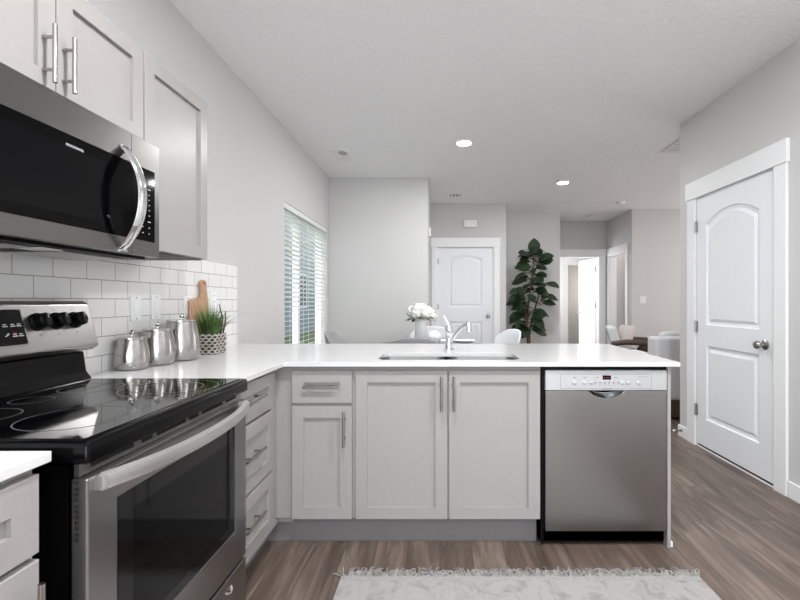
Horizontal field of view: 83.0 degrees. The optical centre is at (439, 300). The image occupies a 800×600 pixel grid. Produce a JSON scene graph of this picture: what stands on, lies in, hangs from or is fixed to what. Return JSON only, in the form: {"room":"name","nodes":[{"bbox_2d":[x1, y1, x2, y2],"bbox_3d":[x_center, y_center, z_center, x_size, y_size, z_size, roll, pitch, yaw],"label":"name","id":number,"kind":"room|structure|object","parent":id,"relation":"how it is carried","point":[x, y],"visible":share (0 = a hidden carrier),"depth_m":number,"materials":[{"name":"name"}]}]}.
{"room":"kitchen","nodes":[
{"label":"kitchen","id":0,"kind":"room"},
{"bbox_2d":[85,0,328,343],"bbox_3d":[-1.470,-0.180,1.225,0.150,2.740,8.850,0,0,0],"label":"wall","id":1,"kind":"structure","parent":0,"point":[255,166],"depth_m":3.21,"materials":[{"name":"beige paint"}]},
{"bbox_2d":[0,0,142,138],"bbox_3d":[-1.226,-0.758,1.288,0.333,0.354,0.767,0,0,0],"label":"upper cabinet","id":2,"kind":"object","parent":1,"relation":"attached to","point":[68,47],"visible":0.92,"depth_m":1.38,"materials":[{"name":"paint"}]},
{"bbox_2d":[0,62,158,259],"bbox_3d":[-1.179,-0.356,1.289,0.424,0.421,0.754,0,0,0],"label":"microwave","id":3,"kind":"object","parent":2,"relation":"attached to","point":[75,184],"visible":1,"depth_m":1.27,"materials":[{"name":"silver metal"}]},
{"bbox_2d":[0,253,236,374],"bbox_3d":[-1.390,0.022,1.238,0.008,0.538,3.675,0,0,0],"label":"backsplash","id":4,"kind":"structure","parent":1,"relation":"attached to","point":[107,286],"depth_m":1.92,"materials":[{"name":"tile"}]},
{"bbox_2d":[130,295,141,320],"bbox_3d":[-1.381,0.033,2.045,0.008,0.116,0.072,0,0,0],"label":"wall plate","id":5,"kind":"object","parent":4,"relation":"attached to","point":[135,301],"visible":1,"depth_m":2.04,"materials":[{"name":"white plastic"}]},
{"bbox_2d":[151,295,160,318],"bbox_3d":[-1.381,0.030,2.190,0.008,0.116,0.072,0,0,0],"label":"wall plate","id":6,"kind":"object","parent":4,"relation":"attached to","point":[155,299],"visible":1,"depth_m":2.18,"materials":[{"name":"white plastic"}]},
{"bbox_2d":[184,296,191,316],"bbox_3d":[-1.381,0.030,2.470,0.008,0.116,0.072,0,0,0],"label":"wall plate","id":7,"kind":"object","parent":4,"relation":"attached to","point":[186,298],"visible":0.73,"depth_m":2.45,"materials":[{"name":"white plastic"}]},
{"bbox_2d":[210,289,216,307],"bbox_3d":[-1.381,-0.015,2.745,0.008,0.116,0.072,0,0,0],"label":"wall plate","id":8,"kind":"object","parent":4,"relation":"attached to","point":[213,292],"visible":0.99,"depth_m":2.74,"materials":[{"name":"white plastic"}]},
{"bbox_2d":[212,293,214,303],"bbox_3d":[-1.379,-0.015,2.745,0.002,0.068,0.034,0,0,0],"label":"receptacle","id":9,"kind":"object","parent":8,"relation":"attached to","point":[213,294],"depth_m":2.74,"materials":[{"name":"white paint"}]},
{"bbox_2d":[143,51,206,259],"bbox_3d":[-1.246,-0.563,1.902,0.293,0.744,0.456,0,0,0],"label":"upper cabinet","id":10,"kind":"object","parent":1,"relation":"attached to","point":[174,116],"visible":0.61,"depth_m":1.91,"materials":[{"name":"paint"}]},
{"bbox_2d":[292,219,320,343],"bbox_3d":[-1.450,-0.163,4.795,0.170,1.465,1.530,0,0,0],"label":"window","id":11,"kind":"structure","parent":1,"relation":"in","point":[296,318],"depth_m":4.67,"materials":[{"name":"white paint"}]},
{"bbox_2d":[284,202,326,343],"bbox_3d":[-1.427,-0.172,4.795,0.060,1.437,1.506,0,0,0],"label":"window blind","id":12,"kind":"object","parent":11,"relation":"attached to","point":[289,211],"visible":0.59,"depth_m":4.69,"materials":[{"name":"white plastic"}]},
{"bbox_2d":[329,178,430,343],"bbox_3d":[-0.848,-0.180,6.485,1.395,2.740,1.670,0,0,0],"label":"wall","id":13,"kind":"structure","parent":0,"point":[380,241],"depth_m":5.65,"materials":[{"name":"beige paint"}]},
{"bbox_2d":[431,204,505,332],"bbox_3d":[0.453,-0.180,7.255,1.205,2.740,0.130,0,0,0],"label":"wall","id":14,"kind":"structure","parent":0,"point":[447,220],"depth_m":7.19,"materials":[{"name":"beige paint"}]},
{"bbox_2d":[437,248,492,343],"bbox_3d":[0.396,0.167,7.184,0.897,2.023,0.105,0,0,0],"label":"door","id":15,"kind":"structure","parent":14,"relation":"in","point":[465,275],"depth_m":7.20,"materials":[{"name":"white paint"}]},
{"bbox_2d":[431,238,500,342],"bbox_3d":[0.408,0.090,7.242,1.111,2.200,0.156,0,0,0],"label":"trim","id":16,"kind":"structure","parent":14,"relation":"attached to","point":[495,243],"depth_m":7.17,"materials":[{"name":"white paint"}]},
{"bbox_2d":[463,220,476,226],"bbox_3d":[0.480,-1.230,7.165,0.210,0.110,0.050,0,0,0],"label":"door chime","id":17,"kind":"object","parent":14,"relation":"attached to","point":[466,223],"visible":1,"depth_m":7.14,"materials":[{"name":"white plastic"}]},
{"bbox_2d":[170,0,799,220],"bbox_3d":[2.550,-1.610,4.325,8.300,0.120,15.350,0,0,0],"label":"ceiling","id":18,"kind":"structure","parent":0,"point":[588,94],"depth_m":3.16,"materials":[{"name":"white paint"}]},
{"bbox_2d":[330,148,353,160],"bbox_3d":[-1.030,-1.542,4.755,0.180,0.015,0.390,0,0,0],"label":"ceiling plate","id":19,"kind":"object","parent":18,"relation":"attached to","point":[341,154],"visible":1,"depth_m":4.72,"materials":[{"name":"white plastic"}]},
{"bbox_2d":[449,193,461,196],"bbox_3d":[0.225,-1.545,6.580,0.190,0.010,0.200,0,0,0],"label":"ceiling vent","id":20,"kind":"object","parent":18,"relation":"in","point":[450,194],"visible":1,"depth_m":6.55,"materials":[{"name":"white plastic"}]},
{"bbox_2d":[455,139,472,145],"bbox_3d":[0.234,-1.541,4.390,0.172,0.017,0.172,0,0,0],"label":"recessed light","id":21,"kind":"object","parent":18,"relation":"in","point":[462,142],"visible":1,"depth_m":4.36,"materials":[{"name":"white plastic"}]},
{"bbox_2d":[457,141,470,145],"bbox_3d":[0.234,-1.535,4.390,0.140,0.005,0.140,0,0,0],"label":"diffuser","id":22,"kind":"object","parent":21,"relation":"attached to","point":[460,143],"depth_m":4.38,"materials":[{"name":"white plastic"}]},
{"bbox_2d":[556,180,569,184],"bbox_3d":[1.600,-1.541,5.860,0.172,0.017,0.172,0,0,0],"label":"recessed light","id":23,"kind":"object","parent":18,"relation":"in","point":[561,182],"visible":1,"depth_m":5.82,"materials":[{"name":"white plastic"}]},
{"bbox_2d":[578,215,617,220],"bbox_3d":[2.930,-1.544,8.360,0.540,0.012,0.600,0,0,0],"label":"attic hatch","id":24,"kind":"object","parent":18,"relation":"attached to","point":[588,217],"visible":1,"depth_m":8.34,"materials":[{"name":"white paint"}]},
{"bbox_2d":[616,201,624,204],"bbox_3d":[2.820,-1.531,7.040,0.132,0.038,0.132,0,0,0],"label":"smoke detector","id":25,"kind":"object","parent":18,"relation":"attached to","point":[617,202],"visible":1,"depth_m":7.00,"materials":[{"name":"white plastic"}]},
{"bbox_2d":[660,139,679,152],"bbox_3d":[2.567,-1.545,4.440,0.565,0.010,0.480,0,0,0],"label":"ceiling vent","id":26,"kind":"object","parent":18,"relation":"in","point":[674,147],"visible":0.26,"depth_m":4.55,"materials":[{"name":"white plastic"}]},
{"bbox_2d":[246,417,799,599],"bbox_3d":[2.550,1.250,4.325,8.300,0.120,15.350,0,0,0],"label":"floor","id":27,"kind":"structure","parent":0,"point":[742,535],"depth_m":2.13,"materials":[{"name":"wood"}]},
{"bbox_2d":[0,469,45,599],"bbox_3d":[-1.060,0.752,0.134,0.666,0.876,1.468,0,0,0],"label":"base cabinet","id":28,"kind":"object","parent":27,"relation":"on","point":[19,494],"visible":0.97,"depth_m":0.82,"materials":[{"name":"paint"}]},
{"bbox_2d":[0,451,50,481],"bbox_3d":[-1.075,0.302,0.139,0.637,0.021,1.478,0,0,0],"label":"countertop","id":29,"kind":"structure","parent":28,"relation":"on","point":[12,463],"depth_m":0.83,"materials":[{"name":"white stone"}]},
{"bbox_2d":[0,301,249,599],"bbox_3d":[-1.009,0.595,1.290,0.726,1.190,0.760,0,0,0],"label":"range","id":30,"kind":"object","parent":27,"relation":"on","point":[142,489],"visible":1,"depth_m":1.21,"materials":[{"name":"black metal"}]},
{"bbox_2d":[241,367,294,568],"bbox_3d":[-1.057,0.752,2.239,0.672,0.876,1.122,0,0,0],"label":"base cabinet","id":31,"kind":"object","parent":27,"relation":"on","point":[269,395],"visible":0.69,"depth_m":2.04,"materials":[{"name":"paint"}]},
{"bbox_2d":[90,344,680,381],"bbox_3d":[-0.124,0.302,2.378,2.540,0.021,1.404,0,0,0],"label":"countertop","id":32,"kind":"structure","parent":31,"relation":"on","point":[249,362],"depth_m":2.29,"materials":[{"name":"white stone"}]},
{"bbox_2d":[113,329,149,370],"bbox_3d":[-1.318,0.207,1.925,0.132,0.170,0.132,0,0,0],"label":"canister","id":33,"kind":"object","parent":32,"relation":"on","point":[131,353],"visible":1,"depth_m":1.88,"materials":[{"name":"metal"}]},
{"bbox_2d":[142,321,175,365],"bbox_3d":[-1.300,0.193,2.073,0.146,0.197,0.146,0,0,0],"label":"canister","id":34,"kind":"object","parent":32,"relation":"on","point":[161,341],"visible":0.86,"depth_m":2.03,"materials":[{"name":"metal"}]},
{"bbox_2d":[165,313,199,360],"bbox_3d":[-1.285,0.176,2.238,0.166,0.231,0.166,0,0,0],"label":"canister","id":35,"kind":"object","parent":32,"relation":"on","point":[185,331],"visible":0.81,"depth_m":2.19,"materials":[{"name":"metal"}]},
{"bbox_2d":[188,280,208,333],"bbox_3d":[-1.359,0.083,2.542,0.047,0.412,0.185,0,0,0],"label":"cutting board","id":36,"kind":"object","parent":32,"relation":"on","point":[202,300],"visible":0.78,"depth_m":2.55,"materials":[{"name":"brown wood"}]},
{"bbox_2d":[199,332,226,354],"bbox_3d":[-1.270,0.236,2.502,0.109,0.114,0.131,0,0,0],"label":"basket","id":37,"kind":"object","parent":32,"relation":"on","point":[211,343],"depth_m":2.44,"materials":[{"name":"ceramic"}]},
{"bbox_2d":[189,304,246,354],"bbox_3d":[-1.194,0.146,2.546,0.289,0.294,0.402,0,0,0],"label":"grass plant","id":38,"kind":"object","parent":32,"relation":"on","point":[212,338],"visible":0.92,"depth_m":2.46,"materials":[{"name":"plant"}]},
{"bbox_2d":[381,357,515,359],"bbox_3d":[0.045,0.418,2.382,0.728,0.208,0.303,0,0,0],"label":"sink","id":39,"kind":"object","parent":32,"relation":"in","point":[384,358],"visible":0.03,"depth_m":2.53,"materials":[{"name":"metal"}]},
{"bbox_2d":[441,315,471,350],"bbox_3d":[0.098,0.188,2.637,0.191,0.207,0.059,0,0,27],"label":"kitchen faucet","id":40,"kind":"object","parent":32,"relation":"on","point":[449,338],"visible":1,"depth_m":2.64,"materials":[{"name":"silver metal"}]},
{"bbox_2d":[292,367,355,540],"bbox_3d":[-0.569,0.752,2.465,0.301,0.876,0.670,0,0,0],"label":"base cabinet","id":41,"kind":"object","parent":27,"relation":"on","point":[322,397],"visible":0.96,"depth_m":2.18,"materials":[{"name":"paint"}]},
{"bbox_2d":[324,331,344,343],"bbox_3d":[-0.841,0.743,4.420,0.562,0.896,0.535,0,0,0],"label":"dining chair","id":42,"kind":"object","parent":27,"relation":"on","point":[331,337],"visible":0.2,"depth_m":4.51,"materials":[{"name":"white plastic"}]},
{"bbox_2d":[390,338,439,343],"bbox_3d":[-0.200,0.743,3.859,0.535,0.896,0.562,0,0,0],"label":"dining chair","id":43,"kind":"object","parent":27,"relation":"on","point":[404,340],"visible":0.08,"depth_m":3.59,"materials":[{"name":"white plastic"}]},
{"bbox_2d":[409,326,444,340],"bbox_3d":[-0.100,0.743,5.061,0.535,0.896,0.562,0,0,0],"label":"dining chair","id":44,"kind":"object","parent":27,"relation":"on","point":[441,330],"visible":0.1,"depth_m":5.30,"materials":[{"name":"fabric"}]},
{"bbox_2d":[375,341,479,343],"bbox_3d":[-0.130,0.815,4.420,1.200,0.749,1.200,0,0,0],"label":"dining table","id":45,"kind":"object","parent":27,"relation":"on","point":[440,342],"visible":0.02,"depth_m":4.66,"materials":[{"name":"wood"}]},
{"bbox_2d":[415,319,425,337],"bbox_3d":[-0.205,0.315,4.720,0.116,0.250,0.116,0,0,0],"label":"flower vase","id":46,"kind":"object","parent":45,"relation":"on","point":[420,324],"visible":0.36,"depth_m":4.67,"materials":[{"name":"white ceramic"}]},
{"bbox_2d":[405,303,436,321],"bbox_3d":[-0.204,0.203,4.719,0.344,0.374,0.348,0,0,0],"label":"flower bouquet","id":47,"kind":"object","parent":46,"relation":"in","point":[418,310],"visible":0.98,"depth_m":4.64,"materials":[{"name":"white plant"}]},
{"bbox_2d":[427,331,440,341],"bbox_3d":[-0.060,0.372,4.620,0.148,0.135,0.148,0,0,0],"label":"round vase","id":48,"kind":"object","parent":45,"relation":"on","point":[434,335],"visible":0.77,"depth_m":4.57,"materials":[{"name":"white ceramic"}]},
{"bbox_2d":[454,339,474,343],"bbox_3d":[0.245,0.421,4.660,0.236,0.036,0.236,0,0,0],"label":"serving plate","id":49,"kind":"object","parent":45,"relation":"on","point":[459,341],"visible":0.96,"depth_m":4.62,"materials":[{"name":"white ceramic"}]},
{"bbox_2d":[354,357,539,540],"bbox_3d":[0.035,0.752,2.465,0.907,0.876,0.670,0,0,0],"label":"base cabinet","id":50,"kind":"object","parent":27,"relation":"on","point":[441,453],"visible":0.94,"depth_m":2.18,"materials":[{"name":"paint"}]},
{"bbox_2d":[493,329,520,343],"bbox_3d":[0.538,0.743,4.634,0.562,0.896,0.535,0,0,-20],"label":"dining chair","id":51,"kind":"object","parent":27,"relation":"on","point":[510,336],"visible":0.21,"depth_m":4.78,"materials":[{"name":"fabric"}]},
{"bbox_2d":[333,566,720,599],"bbox_3d":[0.335,1.177,1.308,1.597,0.025,1.375,0,0,0],"label":"area rug","id":52,"kind":"object","parent":27,"relation":"on","point":[385,585],"visible":1,"depth_m":1.88,"materials":[{"name":"white fabric"}]},
{"bbox_2d":[506,238,558,343],"bbox_3d":[1.526,0.079,7.485,0.856,2.220,0.637,0,0,0],"label":"fig tree","id":53,"kind":"object","parent":27,"relation":"on","point":[518,294],"visible":0.91,"depth_m":7.42,"materials":[{"name":"green plant"}]},
{"bbox_2d":[536,367,666,542],"bbox_3d":[0.792,0.747,2.471,0.603,0.862,0.618,0,0,0],"label":"dishwasher","id":54,"kind":"object","parent":27,"relation":"on","point":[603,430],"visible":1,"depth_m":2.17,"materials":[{"name":"silver metal"}]},
{"bbox_2d":[605,325,647,346],"bbox_3d":[2.780,0.775,6.444,0.766,0.831,0.682,0,0,18],"label":"armchair","id":55,"kind":"object","parent":27,"relation":"on","point":[613,336],"visible":0.33,"depth_m":6.26,"materials":[{"name":"fabric"}]},
{"bbox_2d":[618,324,634,348],"bbox_3d":[2.644,0.535,6.466,0.190,0.384,0.440,0,0,0],"label":"throw pillow","id":56,"kind":"object","parent":55,"relation":"on","point":[625,332],"visible":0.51,"depth_m":6.30,"materials":[{"name":"fabric"}]},
{"bbox_2d":[633,346,647,351],"bbox_3d":[2.938,0.659,6.350,0.360,0.165,0.520,0,0,18],"label":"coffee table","id":57,"kind":"object","parent":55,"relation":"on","point":[641,348],"visible":0.1,"depth_m":6.26,"materials":[{"name":"brown wood"}]},
{"bbox_2d":[630,331,679,416],"bbox_3d":[3.000,0.757,4.895,1.700,0.865,0.850,0,0,0],"label":"sofa","id":58,"kind":"object","parent":27,"relation":"on","point":[666,345],"visible":0.1,"depth_m":4.47,"materials":[{"name":"fabric"}]},
{"bbox_2d":[659,331,679,335],"bbox_3d":[2.667,0.526,4.772,0.655,0.403,0.175,0,0,0],"label":"cushion","id":59,"kind":"object","parent":58,"relation":"on","point":[665,333],"depth_m":4.72,"materials":[{"name":"fabric"}]},
{"bbox_2d":[662,367,672,547],"bbox_3d":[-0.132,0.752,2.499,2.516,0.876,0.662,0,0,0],"label":"end panel","id":60,"kind":"object","parent":27,"relation":"on","point":[667,542],"visible":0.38,"depth_m":2.17,"materials":[{"name":"paint"}]},
{"bbox_2d":[506,212,559,343],"bbox_3d":[1.545,-0.180,7.972,1.758,2.740,0.774,0,0,-34],"label":"wall","id":61,"kind":"structure","parent":0,"point":[521,227],"depth_m":7.88,"materials":[{"name":"beige paint"}]},
{"bbox_2d":[568,265,578,343],"bbox_3d":[3.500,-0.180,11.650,1.400,2.740,0.100,0,0,0],"label":"wall","id":62,"kind":"structure","parent":0,"point":[573,270],"depth_m":11.60,"materials":[{"name":"grey paint"}]},
{"bbox_2d":[560,258,594,343],"bbox_3d":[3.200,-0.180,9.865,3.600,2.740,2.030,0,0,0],"label":"door frame","id":63,"kind":"structure","parent":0,"point":[564,262],"depth_m":10.75,"materials":[{"name":"beige paint"}]},
{"bbox_2d":[560,221,624,343],"bbox_3d":[4.050,-0.180,8.785,5.100,2.740,0.130,0,0,0],"label":"wall","id":64,"kind":"structure","parent":0,"point":[573,234],"depth_m":8.72,"materials":[{"name":"beige paint"}]},
{"bbox_2d":[560,249,605,343],"bbox_3d":[2.705,0.095,8.772,1.002,2.190,0.156,0,0,0],"label":"trim","id":65,"kind":"structure","parent":64,"relation":"attached to","point":[564,253],"depth_m":8.70,"materials":[{"name":"white paint"}]},
{"bbox_2d":[577,258,595,343],"bbox_3d":[2.998,0.169,9.234,0.105,2.018,0.766,0,0,-7],"label":"door","id":66,"kind":"structure","parent":64,"relation":"in","point":[587,268],"depth_m":9.22,"materials":[{"name":"white paint"}]},
{"bbox_2d":[607,209,639,348],"bbox_3d":[3.305,-0.180,8.155,0.130,2.740,1.130,0,0,0],"label":"wall","id":67,"kind":"structure","parent":0,"point":[624,228],"depth_m":7.61,"materials":[{"name":"beige paint"}]},
{"bbox_2d":[606,243,627,343],"bbox_3d":[3.292,0.095,8.220,0.156,2.190,0.972,0,0,0],"label":"trim","id":68,"kind":"structure","parent":67,"relation":"attached to","point":[622,249],"depth_m":8.58,"materials":[{"name":"white paint"}]},
{"bbox_2d":[640,209,679,337],"bbox_3d":[4.985,-0.180,7.655,3.230,2.740,0.130,0,0,0],"label":"wall","id":69,"kind":"structure","parent":0,"point":[659,228],"depth_m":7.59,"materials":[{"name":"beige paint"}]},
{"bbox_2d":[640,296,645,302],"bbox_3d":[3.417,-0.020,7.585,0.105,0.120,0.010,0,0,0],"label":"light switch","id":70,"kind":"object","parent":69,"relation":"attached to","point":[642,298],"visible":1,"depth_m":7.58,"materials":[{"name":"white plastic"}]},
{"bbox_2d":[680,38,799,485],"bbox_3d":[2.185,-0.180,0.388,0.130,2.740,7.175,0,0,0],"label":"wall","id":71,"kind":"structure","parent":0,"point":[761,110],"depth_m":3.05,"materials":[{"name":"beige paint"}]},
{"bbox_2d":[678,424,686,439],"bbox_3d":[2.113,1.140,3.909,0.014,0.100,0.159,0,0,0],"label":"baseboard","id":72,"kind":"structure","parent":71,"relation":"attached to","point":[683,434],"depth_m":3.91,"materials":[{"name":"white paint"}]},
{"bbox_2d":[695,171,772,483],"bbox_3d":[2.098,0.166,3.293,0.105,1.992,0.870,0,0,0],"label":"door","id":73,"kind":"structure","parent":71,"relation":"in","point":[734,224],"depth_m":3.21,"materials":[{"name":"white paint"}]},
{"bbox_2d":[697,444,772,487],"bbox_3d":[2.158,1.184,3.280,0.084,0.011,0.848,0,0,0],"label":"trim","id":74,"kind":"structure","parent":71,"relation":"on","point":[750,474],"depth_m":3.20,"materials":[{"name":"white paint"}]},
{"bbox_2d":[685,138,789,496],"bbox_3d":[2.172,0.100,3.285,0.156,2.180,1.124,0,0,0],"label":"trim","id":75,"kind":"structure","parent":71,"relation":"attached to","point":[776,156],"depth_m":2.83,"materials":[{"name":"white paint"}]},
{"bbox_2d":[788,481,799,503],"bbox_3d":[2.113,1.140,-0.186,0.014,0.100,5.828,0,0,0],"label":"baseboard","id":76,"kind":"structure","parent":71,"relation":"attached to","point":[793,489],"depth_m":2.67,"materials":[{"name":"white paint"}]},
{"label":"outside","id":77,"kind":"structure","parent":0,"visible":0},
{"bbox_2d":[285,331,314,343],"bbox_3d":[-15.875,1.380,17.000,28.250,0.120,46.000,0,0,0],"label":"lawn","id":78,"kind":"structure","parent":77,"point":[312,336],"depth_m":15.84,"materials":[{"name":"green plant"}]},
{"bbox_2d":[285,215,314,336],"bbox_3d":[-8.050,-2.445,19.500,5.900,7.530,17.800,0,0,0],"label":"house","id":79,"kind":"structure","parent":78,"relation":"on","point":[311,316],"depth_m":18.33,"materials":[{"name":"blue"}]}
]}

